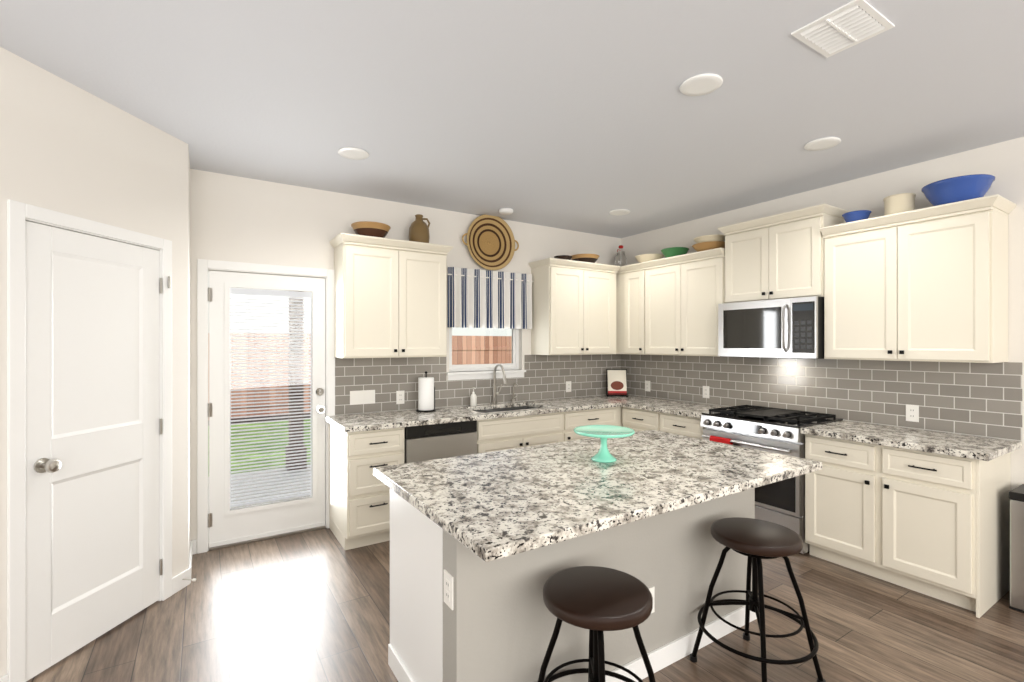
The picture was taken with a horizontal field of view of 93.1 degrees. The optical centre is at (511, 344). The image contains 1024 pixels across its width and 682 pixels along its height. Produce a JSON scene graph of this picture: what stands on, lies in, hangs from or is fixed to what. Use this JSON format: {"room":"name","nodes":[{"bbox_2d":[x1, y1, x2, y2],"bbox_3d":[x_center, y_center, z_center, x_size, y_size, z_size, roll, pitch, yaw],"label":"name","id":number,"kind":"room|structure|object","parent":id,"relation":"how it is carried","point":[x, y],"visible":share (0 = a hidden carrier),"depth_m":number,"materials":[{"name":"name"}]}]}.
{"room":"kitchen","nodes":[
{"label":"kitchen","id":0,"kind":"room"},
{"bbox_2d":[0,47,187,676],"bbox_3d":[-2.330,0.125,1.107,0.120,2.750,3.900,0,0,7],"label":"wall","id":1,"kind":"structure","parent":0,"point":[66,147],"depth_m":2.43,"materials":[{"name":"white paint"}]},
{"bbox_2d":[0,674,7,681],"bbox_3d":[-2.325,1.450,0.612,1.874,0.100,2.249,0,0,-33],"label":"baseboard","id":2,"kind":"structure","parent":1,"relation":"attached to","point":[4,678],"depth_m":2.04,"materials":[{"name":"white"}]},
{"bbox_2d":[7,199,171,681],"bbox_3d":[-2.146,0.443,2.485,0.135,2.115,0.842,0,0,7],"label":"door frame","id":3,"kind":"structure","parent":1,"relation":"attached to","point":[19,214],"depth_m":2.11,"materials":[{"name":"white wood"}]},
{"bbox_2d":[25,221,170,681],"bbox_3d":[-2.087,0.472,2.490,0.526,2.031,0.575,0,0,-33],"label":"pantry door","id":4,"kind":"structure","parent":1,"relation":"in","point":[91,438],"depth_m":2.41,"materials":[{"name":"white wood"}]},
{"bbox_2d":[185,540,195,586],"bbox_3d":[-2.118,1.450,3.206,0.030,0.100,0.616,0,0,-33],"label":"baseboard","id":5,"kind":"structure","parent":1,"relation":"attached to","point":[192,551],"depth_m":3.18,"materials":[{"name":"white wood"}]},
{"bbox_2d":[188,147,189,566],"bbox_3d":[-2.218,0.125,3.209,0.140,2.750,0.503,0,0,-33],"label":"wall","id":6,"kind":"structure","parent":0,"point":[188,356],"depth_m":3.08,"materials":[{"name":"white paint"}]},
{"bbox_2d":[190,169,620,540],"bbox_3d":[-0.545,0.125,4.662,4.550,2.750,0.150,0,0,-33],"label":"wall","id":7,"kind":"structure","parent":0,"point":[241,219],"depth_m":3.85,"materials":[{"name":"white paint"}]},
{"bbox_2d":[197,259,334,553],"bbox_3d":[-1.894,0.446,3.793,0.948,2.109,0.165,0,0,-33],"label":"door frame","id":8,"kind":"structure","parent":7,"relation":"attached to","point":[204,266],"depth_m":3.52,"materials":[{"name":"white painted wood"},{"name":"brushed nickel"}]},
{"bbox_2d":[208,270,324,547],"bbox_3d":[-1.857,0.471,3.725,0.810,2.013,0.121,0,0,-33],"label":"patio door","id":9,"kind":"structure","parent":7,"relation":"in","point":[266,409],"depth_m":3.73,"materials":[{"name":"white"}]},
{"bbox_2d":[329,233,452,357],"bbox_3d":[-0.997,-0.365,4.065,0.940,0.950,0.368,0,0,-33],"label":"upper cabinet","id":10,"kind":"object","parent":7,"relation":"attached to","point":[390,298],"visible":1,"depth_m":3.91,"materials":[{"name":"beige wood"}]},
{"bbox_2d":[351,221,390,237],"bbox_3d":[-1.152,-0.903,3.967,0.312,0.125,0.312,0,0,-33],"label":"bowl","id":11,"kind":"object","parent":10,"relation":"on","point":[372,229],"visible":0.69,"depth_m":3.86,"materials":[{"name":"brown"}]},
{"bbox_2d":[409,214,429,242],"bbox_3d":[-0.801,-0.981,4.221,0.195,0.280,0.180,0,0,-33],"label":"jug","id":12,"kind":"object","parent":10,"relation":"on","point":[418,229],"visible":0.81,"depth_m":4.15,"materials":[{"name":"brown ceramic"}]},
{"bbox_2d":[335,354,620,414],"bbox_3d":[-0.091,0.348,4.857,3.267,0.474,0.007,0,0,-33],"label":"backsplash","id":13,"kind":"structure","parent":7,"relation":"attached to","point":[545,377],"depth_m":4.57,"materials":[{"name":"tile"}]},
{"bbox_2d":[350,390,374,404],"bbox_3d":[-1.263,0.449,4.101,0.201,0.116,0.008,0,0,-33],"label":"light switch","id":14,"kind":"object","parent":13,"relation":"attached to","point":[362,397],"depth_m":4.10,"materials":[{"name":"white plastic"}]},
{"bbox_2d":[396,391,403,403],"bbox_3d":[-0.984,0.470,4.279,0.072,0.116,0.007,0,0,-33],"label":"outlet","id":15,"kind":"object","parent":13,"relation":"attached to","point":[399,394],"depth_m":4.28,"materials":[{"name":"white plastic"}]},
{"bbox_2d":[566,381,570,391],"bbox_3d":[0.619,0.465,5.301,0.072,0.116,0.007,0,0,-33],"label":"outlet","id":16,"kind":"object","parent":13,"relation":"attached to","point":[568,383],"depth_m":5.30,"materials":[{"name":"white plastic"}]},
{"bbox_2d":[446,327,525,379],"bbox_3d":[-0.266,-0.147,4.801,0.880,0.974,0.155,0,0,-33],"label":"kitchen window","id":17,"kind":"structure","parent":7,"relation":"in","point":[478,353],"depth_m":4.81,"materials":[{"name":"white"}]},
{"bbox_2d":[447,267,533,328],"bbox_3d":[-0.193,-0.435,4.732,0.984,0.560,0.068,0,0,-33],"label":"window valance","id":18,"kind":"object","parent":17,"relation":"attached to","point":[478,298],"visible":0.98,"depth_m":4.71,"materials":[{"name":"fabric"}]},
{"bbox_2d":[462,214,518,269],"bbox_3d":[-0.212,-0.990,4.744,0.640,0.544,0.062,0,0,-33],"label":"basket","id":19,"kind":"object","parent":7,"relation":"attached to","point":[491,241],"visible":0.98,"depth_m":4.76,"materials":[{"name":"brown wicker"}]},
{"bbox_2d":[528,258,619,354],"bbox_3d":[0.669,-0.365,5.126,0.951,0.950,0.368,0,0,-33],"label":"upper cabinet","id":20,"kind":"object","parent":7,"relation":"attached to","point":[573,307],"visible":1,"depth_m":4.96,"materials":[{"name":"beige wood"}]},
{"bbox_2d":[554,255,571,259],"bbox_3d":[0.529,-0.874,5.032,0.192,0.065,0.192,0,0,-33],"label":"bowl","id":21,"kind":"object","parent":20,"relation":"on","point":[566,257],"visible":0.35,"depth_m":4.96,"materials":[{"name":"black ceramic"}]},
{"bbox_2d":[571,254,598,262],"bbox_3d":[0.779,-0.891,5.198,0.312,0.100,0.312,0,0,-33],"label":"bowl","id":22,"kind":"object","parent":20,"relation":"on","point":[591,258],"visible":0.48,"depth_m":5.09,"materials":[{"name":"brown wood"}]},
{"bbox_2d":[0,0,1023,237],"bbox_3d":[0.695,-1.310,0.621,6.800,0.120,8.300,0,0,-33],"label":"ceiling","id":23,"kind":"structure","parent":0,"point":[586,116],"depth_m":2.40,"materials":[{"name":"white paint"}]},
{"bbox_2d":[338,147,368,159],"bbox_3d":[-1.036,-1.244,3.170,0.196,0.010,0.196,0,0,-33],"label":"recessed light","id":24,"kind":"object","parent":23,"relation":"in","point":[354,153],"visible":1,"depth_m":3.15,"materials":[{"name":"white"}]},
{"bbox_2d":[499,208,512,214],"bbox_3d":[-0.056,-1.232,4.517,0.136,0.034,0.136,0,0,-33],"label":"smoke detector","id":25,"kind":"object","parent":23,"relation":"attached to","point":[505,211],"visible":1,"depth_m":4.47,"materials":[{"name":"white plastic"}]},
{"bbox_2d":[609,209,629,214],"bbox_3d":[1.016,-1.244,4.584,0.196,0.010,0.196,0,0,-33],"label":"recessed light","id":26,"kind":"object","parent":23,"relation":"in","point":[620,212],"visible":1,"depth_m":4.57,"materials":[{"name":"white"}]},
{"bbox_2d":[679,73,722,95],"bbox_3d":[0.908,-1.244,2.334,0.196,0.010,0.196,0,0,-33],"label":"recessed light","id":27,"kind":"object","parent":23,"relation":"in","point":[701,84],"visible":1,"depth_m":2.32,"materials":[{"name":"white"}]},
{"bbox_2d":[804,137,840,150],"bbox_3d":[1.930,-1.244,3.020,0.196,0.010,0.196,0,0,-33],"label":"recessed light","id":28,"kind":"object","parent":23,"relation":"in","point":[822,143],"visible":1,"depth_m":3.00,"materials":[{"name":"white"}]},
{"bbox_2d":[791,0,894,57],"bbox_3d":[1.310,-1.243,1.926,0.294,0.012,0.244,0,0,-33],"label":"ceiling vent","id":29,"kind":"object","parent":23,"relation":"in","point":[846,26],"visible":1,"depth_m":1.91,"materials":[{"name":"white metal"}]},
{"bbox_2d":[26,528,1023,681],"bbox_3d":[0.695,1.550,0.621,6.800,0.100,8.300,0,0,-33],"label":"floor","id":30,"kind":"structure","parent":0,"point":[312,606],"depth_m":2.53,"materials":[{"name":"brown wood"}]},
{"bbox_2d":[329,423,404,549],"bbox_3d":[-1.151,1.062,3.824,0.428,0.876,0.608,0,0,-33],"label":"base cabinet","id":31,"kind":"object","parent":30,"relation":"on","point":[359,504],"depth_m":3.57,"materials":[{"name":"beige wood"}]},
{"bbox_2d":[325,395,660,432],"bbox_3d":[0.057,0.605,4.571,3.328,0.038,0.646,0,0,-33],"label":"countertop","id":32,"kind":"structure","parent":31,"relation":"on","point":[347,423],"depth_m":4.16,"materials":[{"name":"stone"}]},
{"bbox_2d":[416,371,435,411],"bbox_3d":[-0.752,0.410,4.252,0.170,0.349,0.170,0,0,-33],"label":"paper towel","id":33,"kind":"object","parent":32,"relation":"on","point":[426,395],"visible":1,"depth_m":4.20,"materials":[{"name":"white paper"}]},
{"bbox_2d":[470,388,476,406],"bbox_3d":[-0.361,0.497,4.569,0.060,0.175,0.065,0,0,-33],"label":"soap bottle","id":34,"kind":"object","parent":32,"relation":"on","point":[473,399],"visible":1,"depth_m":4.55,"materials":[{"name":"white plastic"}]},
{"bbox_2d":[492,364,506,403],"bbox_3d":[-0.099,0.387,4.668,0.110,0.396,0.244,0,0,-33],"label":"faucet","id":35,"kind":"object","parent":32,"relation":"on","point":[495,393],"visible":1,"depth_m":4.72,"materials":[{"name":"silver metal"}]},
{"bbox_2d":[476,406,534,412],"bbox_3d":[-0.047,0.730,4.503,0.770,0.209,0.435,0,0,-33],"label":"sink","id":36,"kind":"object","parent":32,"relation":"in","point":[504,409],"visible":0.04,"depth_m":4.74,"materials":[{"name":"silver metal"}]},
{"bbox_2d":[512,383,517,402],"bbox_3d":[0.043,0.484,4.822,0.058,0.201,0.107,0,0,-33],"label":"filter faucet","id":37,"kind":"object","parent":32,"relation":"on","point":[513,400],"visible":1,"depth_m":4.84,"materials":[{"name":"silver metal"}]},
{"bbox_2d":[606,369,627,396],"bbox_3d":[1.175,0.433,5.425,0.228,0.304,0.143,0,0,6],"label":"cookbook","id":38,"kind":"object","parent":32,"relation":"on","point":[617,382],"visible":0.98,"depth_m":5.43,"materials":[{"name":"beige paper"}]},
{"bbox_2d":[405,420,476,462],"bbox_3d":[-0.706,1.063,4.096,0.608,0.874,0.612,0,0,-33],"label":"dishwasher","id":39,"kind":"object","parent":30,"relation":"on","point":[434,441],"visible":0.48,"depth_m":3.82,"materials":[{"name":"silver metal"}]},
{"bbox_2d":[477,426,564,453],"bbox_3d":[-0.066,1.191,4.515,0.915,0.620,0.608,0,0,-33],"label":"base cabinet","id":40,"kind":"object","parent":30,"relation":"on","point":[492,440],"depth_m":4.20,"materials":[{"name":"beige wood"}]},
{"bbox_2d":[525,407,616,440],"bbox_3d":[0.604,1.062,4.942,0.671,0.876,0.608,0,0,-33],"label":"base cabinet","id":41,"kind":"object","parent":30,"relation":"on","point":[562,424],"depth_m":4.55,"materials":[{"name":"beige wood"}]},
{"bbox_2d":[388,488,756,681],"bbox_3d":[0.419,1.062,2.413,1.836,0.875,0.920,0,0,-33],"label":"kitchen island","id":42,"kind":"object","parent":30,"relation":"on","point":[497,623],"visible":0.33,"depth_m":2.03,"materials":[{"name":"beige paint"}]},
{"bbox_2d":[444,569,452,609],"bbox_3d":[-0.228,0.880,1.740,0.007,0.116,0.072,0,0,-33],"label":"outlet","id":43,"kind":"object","parent":42,"relation":"attached to","point":[448,589],"depth_m":1.73,"materials":[{"name":"white plastic"}]},
{"bbox_2d":[373,430,821,561],"bbox_3d":[0.443,0.605,2.357,1.920,0.038,1.090,0,0,-33],"label":"island countertop","id":44,"kind":"structure","parent":42,"relation":"on","point":[490,506],"depth_m":2.04,"materials":[{"name":"stone"}]},
{"bbox_2d":[573,425,634,462],"bbox_3d":[0.464,0.509,2.454,0.306,0.152,0.306,0,0,-33],"label":"cake stand","id":45,"kind":"object","parent":44,"relation":"on","point":[603,433],"visible":1,"depth_m":2.43,"materials":[{"name":"teal ceramic"}]},
{"bbox_2d":[648,586,654,612],"bbox_3d":[0.622,1.170,2.206,0.072,0.116,0.007,0,0,-33],"label":"outlet","id":46,"kind":"object","parent":42,"relation":"attached to","point":[652,589],"depth_m":2.22,"materials":[{"name":"white plastic"}]},
{"bbox_2d":[538,566,655,681],"bbox_3d":[0.296,1.177,1.694,0.493,0.645,0.493,0,0,-33],"label":"stool","id":47,"kind":"object","parent":30,"relation":"on","point":[596,601],"visible":1,"depth_m":1.67,"materials":[{"name":"brown leather"}]},
{"bbox_2d":[617,406,622,426],"bbox_3d":[1.168,1.062,5.301,0.666,0.876,0.608,0,0,-33],"label":"base cabinet","id":48,"kind":"object","parent":30,"relation":"on","point":[619,409],"depth_m":4.92,"materials":[{"name":"beige wood"}]},
{"bbox_2d":[622,407,705,438],"bbox_3d":[1.604,1.062,4.643,0.641,0.875,0.964,0,0,-33],"label":"base cabinet","id":49,"kind":"object","parent":30,"relation":"on","point":[636,420],"visible":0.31,"depth_m":4.47,"materials":[{"name":"beige wood"}]},
{"bbox_2d":[621,399,728,417],"bbox_3d":[1.612,0.605,4.627,0.646,0.038,0.930,0,0,-33],"label":"countertop","id":50,"kind":"structure","parent":49,"relation":"on","point":[685,408],"depth_m":4.56,"materials":[{"name":"stone"}]},
{"bbox_2d":[690,517,825,681],"bbox_3d":[1.111,1.177,2.220,0.493,0.645,0.493,0,0,-33],"label":"stool","id":51,"kind":"object","parent":30,"relation":"on","point":[756,541],"visible":1,"depth_m":2.16,"materials":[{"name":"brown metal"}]},
{"bbox_2d":[700,405,842,553],"bbox_3d":[2.040,1.022,3.878,0.708,0.956,0.786,0,0,-33],"label":"range","id":52,"kind":"object","parent":30,"relation":"on","point":[777,431],"visible":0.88,"depth_m":3.59,"materials":[{"name":"silver metal"}]},
{"bbox_2d":[805,434,1010,617],"bbox_3d":[2.535,1.062,3.182,0.641,0.875,0.913,0,0,-33],"label":"base cabinet","id":53,"kind":"object","parent":30,"relation":"on","point":[935,525],"visible":1,"depth_m":2.91,"materials":[{"name":"beige wood"}]},
{"bbox_2d":[800,420,1021,460],"bbox_3d":[2.546,0.605,3.160,0.646,0.038,0.964,0,0,-33],"label":"countertop","id":54,"kind":"structure","parent":53,"relation":"on","point":[967,446],"depth_m":3.01,"materials":[{"name":"stone"}]},
{"bbox_2d":[1009,484,1023,612],"bbox_3d":[3.015,1.167,2.665,0.329,0.665,0.363,0,0,-33],"label":"trash can","id":55,"kind":"object","parent":30,"relation":"on","point":[1016,496],"visible":1,"depth_m":2.73,"materials":[{"name":"silver metal"}]},
{"bbox_2d":[621,137,1023,489],"bbox_3d":[3.500,0.125,2.407,0.150,2.750,8.000,0,0,-33],"label":"wall","id":56,"kind":"structure","parent":0,"point":[1002,163],"depth_m":3.33,"materials":[{"name":"white paint"}]},
{"bbox_2d":[616,268,623,353],"bbox_3d":[1.250,-0.359,5.490,0.328,0.938,0.378,0,0,-33],"label":"upper cabinet","id":57,"kind":"object","parent":56,"relation":"attached to","point":[620,275],"depth_m":5.32,"materials":[{"name":"beige wood"}]},
{"bbox_2d":[615,245,626,265],"bbox_3d":[1.223,-0.979,5.474,0.143,0.275,0.128,0,0,-33],"label":"bottle","id":58,"kind":"object","parent":57,"relation":"on","point":[620,258],"visible":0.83,"depth_m":5.43,"materials":[{"name":"clear glass"}]},
{"bbox_2d":[624,264,643,354],"bbox_3d":[1.428,-0.359,5.211,0.328,0.938,0.284,0,0,-33],"label":"upper cabinet","id":59,"kind":"object","parent":56,"relation":"attached to","point":[633,273],"depth_m":5.13,"materials":[{"name":"beige wood"}]},
{"bbox_2d":[644,248,724,355],"bbox_3d":[1.745,-0.359,4.713,0.328,0.938,0.898,0,0,-33],"label":"upper cabinet","id":60,"kind":"object","parent":56,"relation":"attached to","point":[667,306],"depth_m":4.59,"materials":[{"name":"beige wood"}]},
{"bbox_2d":[635,254,663,262],"bbox_3d":[1.454,-0.886,5.135,0.302,0.090,0.302,0,0,-33],"label":"bowl","id":61,"kind":"object","parent":60,"relation":"on","point":[644,258],"visible":0.56,"depth_m":5.03,"materials":[{"name":"beige ceramic"}]},
{"bbox_2d":[661,247,688,257],"bbox_3d":[1.631,-0.893,4.857,0.272,0.105,0.272,0,0,-33],"label":"bowl","id":62,"kind":"object","parent":60,"relation":"on","point":[671,252],"visible":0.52,"depth_m":4.76,"materials":[{"name":"green ceramic"}]},
{"bbox_2d":[692,241,724,251],"bbox_3d":[1.846,-0.883,4.519,0.322,0.085,0.322,0,0,-33],"label":"bowl","id":63,"kind":"object","parent":60,"relation":"on","point":[702,246],"visible":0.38,"depth_m":4.41,"materials":[{"name":"brown wood"}]},
{"bbox_2d":[693,234,724,242],"bbox_3d":[1.846,-0.949,4.519,0.292,0.080,0.292,0,0,-33],"label":"bowl","id":64,"kind":"object","parent":63,"relation":"on","point":[708,238],"visible":0.56,"depth_m":4.41,"materials":[{"name":"beige ceramic"}]},
{"bbox_2d":[717,203,847,302],"bbox_3d":[2.187,-0.685,3.983,0.368,0.670,0.870,0,0,-33],"label":"upper cabinet","id":65,"kind":"object","parent":56,"relation":"attached to","point":[777,256],"visible":0.96,"depth_m":3.84,"materials":[{"name":"beige wood"}]},
{"bbox_2d":[718,296,823,358],"bbox_3d":[2.145,-0.119,3.956,0.447,0.457,0.796,0,0,-33],"label":"microwave","id":66,"kind":"object","parent":65,"relation":"attached to","point":[786,328],"visible":0.96,"depth_m":3.79,"materials":[{"name":"silver metal"}]},
{"bbox_2d":[621,354,1021,440],"bbox_3d":[2.182,0.348,4.328,0.007,0.474,3.326,0,0,-33],"label":"backsplash","id":67,"kind":"structure","parent":56,"relation":"attached to","point":[978,399],"depth_m":3.66,"materials":[{"name":"tile"}]},
{"bbox_2d":[645,381,649,390],"bbox_3d":[1.503,0.465,5.380,0.007,0.116,0.072,0,0,-33],"label":"outlet","id":68,"kind":"object","parent":67,"relation":"attached to","point":[647,383],"depth_m":5.38,"materials":[{"name":"white plastic"}]},
{"bbox_2d":[703,386,708,397],"bbox_3d":[1.900,0.469,4.756,0.007,0.116,0.072,0,0,-33],"label":"outlet","id":69,"kind":"object","parent":67,"relation":"attached to","point":[705,388],"depth_m":4.75,"materials":[{"name":"white plastic"}]},
{"bbox_2d":[906,404,918,421],"bbox_3d":[2.782,0.479,3.373,0.007,0.116,0.072,0,0,-33],"label":"outlet","id":70,"kind":"object","parent":67,"relation":"attached to","point":[912,413],"depth_m":3.37,"materials":[{"name":"white plastic"}]},
{"bbox_2d":[820,194,1015,362],"bbox_3d":[2.656,-0.370,3.245,0.368,0.960,0.940,0,0,-33],"label":"upper cabinet","id":71,"kind":"object","parent":56,"relation":"attached to","point":[929,284],"visible":1,"depth_m":3.08,"materials":[{"name":"beige wood"}]},
{"bbox_2d":[842,210,871,222],"bbox_3d":[2.490,-0.898,3.507,0.176,0.095,0.176,0,0,-33],"label":"bowl","id":72,"kind":"object","parent":71,"relation":"on","point":[851,216],"visible":0.69,"depth_m":3.45,"materials":[{"name":"blue ceramic"}]},
{"bbox_2d":[883,193,915,215],"bbox_3d":[2.627,-0.925,3.292,0.174,0.148,0.174,0,0,-33],"label":"crock","id":73,"kind":"object","parent":71,"relation":"on","point":[899,203],"visible":0.62,"depth_m":3.23,"materials":[{"name":"beige ceramic"}]},
{"bbox_2d":[921,174,994,205],"bbox_3d":[2.784,-0.928,3.037,0.342,0.155,0.342,0,0,-33],"label":"bowl","id":74,"kind":"object","parent":71,"relation":"on","point":[954,189],"visible":0.71,"depth_m":2.93,"materials":[{"name":"blue ceramic"}]}
]}

